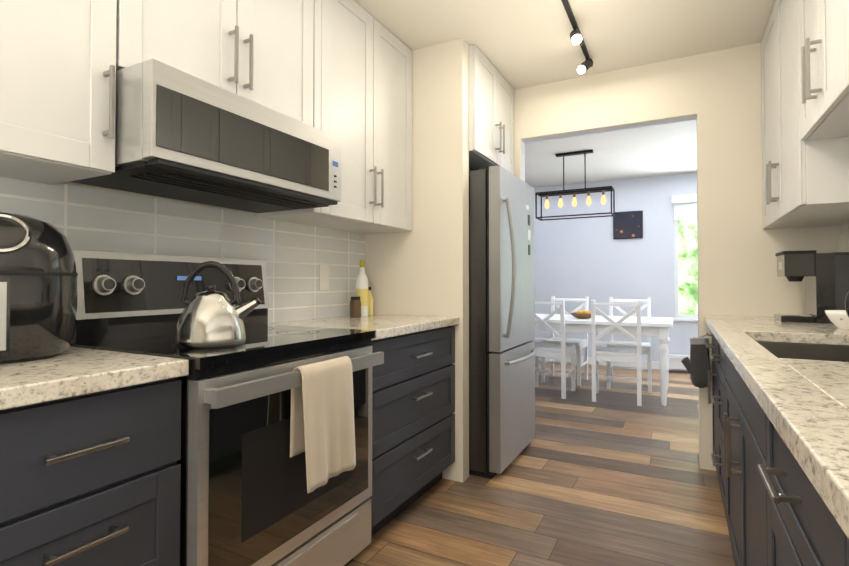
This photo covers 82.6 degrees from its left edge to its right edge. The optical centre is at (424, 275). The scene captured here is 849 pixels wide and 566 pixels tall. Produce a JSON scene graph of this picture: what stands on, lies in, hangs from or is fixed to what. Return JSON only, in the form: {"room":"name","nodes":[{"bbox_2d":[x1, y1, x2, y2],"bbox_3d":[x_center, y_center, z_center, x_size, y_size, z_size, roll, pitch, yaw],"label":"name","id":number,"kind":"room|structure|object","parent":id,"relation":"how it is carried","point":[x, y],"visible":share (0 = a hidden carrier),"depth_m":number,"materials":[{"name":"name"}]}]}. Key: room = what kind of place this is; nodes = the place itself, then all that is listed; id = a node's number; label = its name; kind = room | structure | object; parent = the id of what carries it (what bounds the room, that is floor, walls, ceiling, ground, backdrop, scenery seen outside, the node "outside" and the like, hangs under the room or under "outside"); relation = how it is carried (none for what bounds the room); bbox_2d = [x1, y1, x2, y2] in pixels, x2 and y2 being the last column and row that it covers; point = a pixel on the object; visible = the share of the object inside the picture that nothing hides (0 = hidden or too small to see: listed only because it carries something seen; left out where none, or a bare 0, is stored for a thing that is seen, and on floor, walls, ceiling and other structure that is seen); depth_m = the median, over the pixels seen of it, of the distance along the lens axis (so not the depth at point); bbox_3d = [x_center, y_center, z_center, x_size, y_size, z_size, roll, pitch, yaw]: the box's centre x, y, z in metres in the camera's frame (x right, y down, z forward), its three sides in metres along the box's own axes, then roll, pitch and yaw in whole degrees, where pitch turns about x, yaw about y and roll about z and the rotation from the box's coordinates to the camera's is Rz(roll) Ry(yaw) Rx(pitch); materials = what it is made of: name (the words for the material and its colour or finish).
{"room":"kitchen","nodes":[
{"label":"kitchen","id":0,"kind":"room"},
{"bbox_2d":[63,182,256,214],"bbox_3d":[-1.219,-0.115,1.538,0.100,2.500,5.120,0,-1,28],"label":"wall","id":1,"kind":"structure","parent":0,"point":[120,191],"depth_m":1.81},
{"bbox_2d":[0,0,116,184],"bbox_3d":[-1.131,-0.828,1.233,0.346,1.078,0.480,0,-1,28],"label":"upper cabinet","id":2,"kind":"object","parent":1,"relation":"attached to","point":[57,90],"visible":1,"depth_m":1.23,"materials":[{"name":"white wood"}]},
{"bbox_2d":[0,177,364,322],"bbox_3d":[-1.345,-0.045,1.180,0.008,0.510,4.170,0,-1,28],"label":"wall tiles","id":3,"kind":"structure","parent":1,"relation":"attached to","point":[293,255],"depth_m":2.03,"materials":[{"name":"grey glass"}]},
{"bbox_2d":[319,264,328,289],"bbox_3d":[-0.553,0.007,2.667,0.008,0.140,0.080,0,-1,28],"label":"outlet","id":4,"kind":"object","parent":3,"relation":"attached to","point":[323,276],"visible":1,"depth_m":2.66,"materials":[{"name":"white plastic"}]},
{"bbox_2d":[116,0,313,126],"bbox_3d":[-0.807,-0.973,1.806,0.387,0.773,0.824,0,-1,28],"label":"upper cabinet","id":5,"kind":"object","parent":1,"relation":"attached to","point":[259,52],"visible":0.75,"depth_m":1.71,"materials":[{"name":"white wood"}]},
{"bbox_2d":[70,58,340,212],"bbox_3d":[-0.752,-0.432,1.771,0.489,0.290,0.822,0,-1,28],"label":"microwave","id":6,"kind":"object","parent":5,"relation":"attached to","point":[181,135],"visible":0.94,"depth_m":1.52,"materials":[{"name":"metal"}]},
{"bbox_2d":[257,0,411,233],"bbox_3d":[-0.409,-0.809,2.559,0.387,1.078,0.874,0,-1,28],"label":"upper cabinet","id":7,"kind":"object","parent":1,"relation":"attached to","point":[362,84],"visible":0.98,"depth_m":2.44,"materials":[{"name":"white wood"}]},
{"bbox_2d":[469,45,514,174],"bbox_3d":[0.174,-1.028,3.282,0.749,0.618,0.756,0,-1,28],"label":"upper cabinet","id":8,"kind":"object","parent":1,"relation":"attached to","point":[491,116],"visible":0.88,"depth_m":3.03,"materials":[{"name":"white wood"}]},
{"bbox_2d":[365,38,468,481],"bbox_3d":[-0.061,-0.095,2.912,0.670,2.500,0.090,0,-1,28],"label":"wall","id":9,"kind":"structure","parent":0,"point":[421,268],"depth_m":2.79,"materials":[{"name":"beige paint"}]},
{"bbox_2d":[347,361,734,565],"bbox_3d":[0.608,1.181,2.649,5.300,0.060,8.820,0,-1,28],"label":"floor","id":10,"kind":"structure","parent":0,"point":[615,475],"depth_m":2.48,"materials":[{"name":"brown wood"}]},
{"bbox_2d":[0,377,180,565],"bbox_3d":[-1.016,0.689,1.131,0.623,0.880,0.539,0,-1,28],"label":"base cabinet","id":11,"kind":"object","parent":10,"relation":"on","point":[92,479],"visible":0.98,"depth_m":1.03,"materials":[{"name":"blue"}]},
{"bbox_2d":[0,346,188,409],"bbox_3d":[-1.455,0.217,0.277,0.648,0.040,2.472,0,-1,28],"label":"countertop","id":12,"kind":"structure","parent":11,"relation":"on","point":[73,371],"depth_m":1.07,"materials":[{"name":"stone"}]},
{"bbox_2d":[0,212,77,363],"bbox_3d":[-1.077,0.024,1.236,0.356,0.374,0.325,0,-1,28],"label":"air fryer","id":13,"kind":"object","parent":12,"relation":"on","point":[38,291],"visible":1,"depth_m":1.18,"materials":[{"name":"black plastic"}]},
{"bbox_2d":[70,250,383,565],"bbox_3d":[-0.653,0.530,1.703,0.715,1.215,0.794,0,-1,28],"label":"stove","id":14,"kind":"object","parent":10,"relation":"on","point":[247,499],"visible":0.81,"depth_m":1.50,"materials":[{"name":"metal"}]},
{"bbox_2d":[174,261,260,347],"bbox_3d":[-0.648,0.081,1.479,0.214,0.254,0.204,0,-1,28],"label":"kettle","id":15,"kind":"object","parent":14,"relation":"on","point":[210,318],"visible":1,"depth_m":1.43,"materials":[{"name":"metal"}]},
{"bbox_2d":[290,356,355,493],"bbox_3d":[-0.319,0.464,1.570,0.086,0.374,0.251,0,-1,28],"label":"towel","id":16,"kind":"object","parent":14,"relation":"hanging from","point":[322,429],"visible":0.96,"depth_m":1.53,"materials":[{"name":"beige fabric"}]},
{"bbox_2d":[368,326,454,536],"bbox_3d":[-0.290,0.709,2.466,0.664,0.880,0.888,0,-1,28],"label":"base cabinet","id":17,"kind":"object","parent":10,"relation":"on","point":[413,417],"visible":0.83,"depth_m":2.28,"materials":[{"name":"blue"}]},
{"bbox_2d":[268,314,458,340],"bbox_3d":[-0.297,0.249,2.476,0.648,0.040,0.888,0,-1,28],"label":"countertop","id":18,"kind":"structure","parent":17,"relation":"on","point":[385,326],"depth_m":2.36,"materials":[{"name":"stone"}]},
{"bbox_2d":[350,296,360,317],"bbox_3d":[-0.389,0.174,2.724,0.064,0.116,0.063,0,-1,28],"label":"jar","id":19,"kind":"object","parent":18,"relation":"on","point":[355,307],"visible":1,"depth_m":2.70,"materials":[{"name":"brown glass"}]},
{"bbox_2d":[356,259,367,315],"bbox_3d":[-0.364,0.069,2.826,0.073,0.330,0.073,0,-1,28],"label":"bottle","id":20,"kind":"object","parent":18,"relation":"on","point":[362,286],"visible":0.81,"depth_m":2.80,"materials":[{"name":"white glass"}]},
{"bbox_2d":[368,287,372,314],"bbox_3d":[-0.336,0.150,2.912,0.056,0.170,0.055,0,-1,28],"label":"oil bottle","id":21,"kind":"object","parent":18,"relation":"on","point":[370,304],"visible":0.58,"depth_m":2.89,"materials":[{"name":"yellow glass"}]},
{"bbox_2d":[469,165,536,478],"bbox_3d":[0.257,0.266,3.220,0.910,1.787,0.736,0,-1,28],"label":"fridge","id":22,"kind":"object","parent":10,"relation":"on","point":[502,351],"visible":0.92,"depth_m":2.79,"materials":[{"name":"metal"}]},
{"bbox_2d":[533,299,575,398],"bbox_3d":[1.262,0.707,4.911,0.449,0.956,0.520,0,-1,28],"label":"chair","id":23,"kind":"object","parent":10,"relation":"on","point":[562,350],"visible":0.71,"depth_m":4.73,"materials":[{"name":"white paint"}]},
{"bbox_2d":[541,296,587,385],"bbox_3d":[1.607,0.716,5.519,0.442,0.956,0.513,0,-1,28],"label":"chair","id":24,"kind":"object","parent":10,"relation":"on","point":[579,344],"visible":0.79,"depth_m":5.53,"materials":[{"name":"white paint"}]},
{"bbox_2d":[535,314,672,405],"bbox_3d":[1.655,0.812,5.075,1.700,0.750,0.880,0,-1,28],"label":"dining table","id":25,"kind":"object","parent":10,"relation":"on","point":[659,327],"visible":0.52,"depth_m":4.57,"materials":[{"name":"white paint"}]},
{"bbox_2d":[571,310,595,318],"bbox_3d":[1.626,0.391,4.961,0.250,0.088,0.250,0,-1,28],"label":"fruit bowl","id":26,"kind":"object","parent":25,"relation":"on","point":[581,314],"visible":0.94,"depth_m":4.90,"materials":[{"name":"brown wood"}]},
{"bbox_2d":[591,300,641,405],"bbox_3d":[1.840,0.702,4.629,0.426,0.956,0.500,0,-1,24],"label":"chair","id":27,"kind":"object","parent":10,"relation":"on","point":[618,354],"visible":1,"depth_m":4.48,"materials":[{"name":"white paint"}]},
{"bbox_2d":[607,297,651,392],"bbox_3d":[2.197,0.711,5.186,0.449,0.956,0.520,0,-1,28],"label":"chair","id":28,"kind":"object","parent":10,"relation":"on","point":[645,348],"visible":0.69,"depth_m":5.13,"materials":[{"name":"white paint"}]},
{"bbox_2d":[709,334,712,463],"bbox_3d":[1.864,0.710,2.519,0.604,0.878,0.488,0,-1,28],"label":"base cabinet","id":29,"kind":"object","parent":10,"relation":"on","point":[710,345],"depth_m":2.49,"materials":[{"name":"black"}]},
{"bbox_2d":[681,333,711,387],"bbox_3d":[1.600,0.494,2.844,0.162,0.320,0.067,0,-1,28],"label":"oven mitts","id":30,"kind":"object","parent":29,"relation":"hanging from","point":[697,365],"visible":0.98,"depth_m":2.81,"materials":[{"name":"black fabric"}]},
{"bbox_2d":[721,382,752,565],"bbox_3d":[1.280,0.789,1.408,0.604,0.688,1.064,0,-1,28],"label":"base cabinet","id":31,"kind":"object","parent":10,"relation":"on","point":[736,401],"depth_m":1.56,"materials":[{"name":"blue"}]},
{"bbox_2d":[713,335,848,490],"bbox_3d":[1.639,0.704,2.091,0.604,0.878,0.608,0,-1,28],"label":"base cabinet","id":32,"kind":"object","parent":10,"relation":"on","point":[724,370],"depth_m":2.37,"materials":[{"name":"black"}]},
{"bbox_2d":[753,396,824,565],"bbox_3d":[0.895,0.683,0.678,0.604,0.878,0.718,0,-1,28],"label":"base cabinet","id":33,"kind":"object","parent":10,"relation":"on","point":[777,511],"depth_m":0.91,"materials":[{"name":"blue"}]},
{"bbox_2d":[825,504,848,565],"bbox_3d":[0.615,0.675,0.146,0.604,0.878,0.615,0,-1,28],"label":"base cabinet","id":34,"kind":"object","parent":10,"relation":"on","point":[836,541],"depth_m":0.61,"materials":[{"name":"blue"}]},
{"bbox_2d":[704,315,848,538],"bbox_3d":[0.794,0.313,0.529,0.641,0.226,5.016,0,-1,28],"label":"countertop","id":35,"kind":"structure","parent":34,"relation":"on","point":[797,386],"depth_m":0.93,"materials":[{"name":"stone"}]},
{"bbox_2d":[774,250,848,323],"bbox_3d":[1.930,0.053,2.421,0.267,0.350,0.240,0,-1,28],"label":"coffee maker","id":36,"kind":"object","parent":35,"relation":"on","point":[826,275],"visible":0.96,"depth_m":2.31,"materials":[{"name":"black plastic"}]},
{"bbox_2d":[824,310,848,328],"bbox_3d":[1.780,0.185,2.035,0.148,0.075,0.148,0,-1,28],"label":"patterned bowl","id":37,"kind":"object","parent":35,"relation":"on","point":[838,319],"visible":1,"depth_m":2.02,"materials":[{"name":"white ceramic"}]},
{"bbox_2d":[845,291,848,316],"bbox_3d":[1.641,0.104,1.736,0.213,0.228,0.159,0,-1,28],"label":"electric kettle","id":38,"kind":"object","parent":35,"relation":"on","point":[847,303],"visible":1,"depth_m":1.76,"materials":[{"name":"black plastic"}]},
{"bbox_2d":[354,0,774,186],"bbox_3d":[0.608,-1.398,2.687,5.300,0.100,8.820,0,-1,28],"label":"ceiling","id":39,"kind":"structure","parent":0,"point":[519,44],"depth_m":2.77,"materials":[{"name":"white paint"}]},
{"bbox_2d":[535,149,614,220],"bbox_3d":[1.589,-0.966,5.125,0.773,0.690,0.233,0,-1,28],"label":"pendant light","id":40,"kind":"object","parent":39,"relation":"hanging from","point":[588,191],"visible":1,"depth_m":5.10,"materials":[{"name":"black metal"}]},
{"bbox_2d":[561,0,592,73],"bbox_3d":[0.617,-1.283,2.217,0.112,0.143,1.900,0,-1,28],"label":"track light","id":41,"kind":"object","parent":39,"relation":"attached to","point":[576,38],"visible":1,"depth_m":2.58,"materials":[{"name":"black metal"}]},
{"bbox_2d":[532,172,697,361],"bbox_3d":[2.633,-0.042,6.516,5.300,2.500,0.120,0,-1,28],"label":"wall","id":42,"kind":"structure","parent":0,"point":[589,258],"depth_m":6.51,"materials":[{"name":"paint"}]},
{"bbox_2d":[539,354,689,371],"bbox_3d":[1.800,1.080,4.916,5.100,0.210,3.458,0,-1,28],"label":"baseboard","id":43,"kind":"structure","parent":42,"relation":"attached to","point":[675,363],"depth_m":6.28,"materials":[{"name":"white wood"}]},
{"bbox_2d":[613,211,642,238],"bbox_3d":[2.695,-0.673,6.407,0.360,0.360,0.027,0,-1,28],"label":"picture frame","id":44,"kind":"object","parent":42,"relation":"attached to","point":[628,225],"visible":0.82,"depth_m":6.39,"materials":[{"name":"black"}]},
{"bbox_2d":[672,194,696,219],"bbox_3d":[3.739,-0.867,5.837,1.340,0.310,0.066,0,-1,28],"label":"window blind","id":45,"kind":"object","parent":42,"relation":"attached to","point":[685,207],"visible":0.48,"depth_m":6.08,"materials":[{"name":"white fabric"}]},
{"bbox_2d":[673,219,697,321],"bbox_3d":[3.769,-0.213,5.885,1.360,1.554,0.125,0,-1,28],"label":"window","id":46,"kind":"structure","parent":42,"relation":"in","point":[680,316],"depth_m":6.17,"materials":[{"name":"white"}]},
{"bbox_2d":[514,42,838,470],"bbox_3d":[0.966,-0.088,3.349,5.300,2.500,0.120,0,-1,28],"label":"wall","id":47,"kind":"structure","parent":0,"point":[716,95],"depth_m":2.88,"materials":[{"name":"beige paint"}]},
{"bbox_3d":[1.100,-0.133,0.318,0.100,2.500,5.120,0,-1,28],"label":"wall","id":48,"kind":"structure","parent":0,"visible":0},
{"bbox_2d":[761,0,848,228],"bbox_3d":[1.846,-0.813,2.275,0.389,1.078,0.976,0,-1,28],"label":"upper cabinet","id":49,"kind":"object","parent":48,"relation":"attached to","point":[805,183],"visible":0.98,"depth_m":2.15,"materials":[{"name":"white wood"}]},
{"bbox_2d":[799,0,848,140],"bbox_3d":[1.480,-0.949,1.537,0.347,0.828,0.666,0,-1,28],"label":"upper cabinet","id":50,"kind":"object","parent":48,"relation":"attached to","point":[824,62],"depth_m":1.68,"materials":[{"name":"white wood"}]},
{"bbox_2d":[831,0,848,103],"bbox_3d":[1.217,-0.956,1.037,0.347,0.828,0.736,0,-1,28],"label":"upper cabinet","id":51,"kind":"object","parent":48,"relation":"attached to","point":[839,8],"depth_m":1.44,"materials":[{"name":"white wood"}]},
{"bbox_2d":[839,223,848,251],"bbox_3d":[1.075,-0.057,0.386,0.008,0.510,5.020,0,-1,28],"label":"wall tiles","id":52,"kind":"structure","parent":48,"relation":"attached to","point":[844,238],"depth_m":2.53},
{"label":"outside","id":53,"kind":"structure","parent":0,"visible":0},
{"bbox_2d":[674,219,697,314],"bbox_3d":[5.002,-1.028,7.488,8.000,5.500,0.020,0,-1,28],"label":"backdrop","id":54,"kind":"structure","parent":53,"point":[684,247],"depth_m":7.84,"materials":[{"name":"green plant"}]}
]}

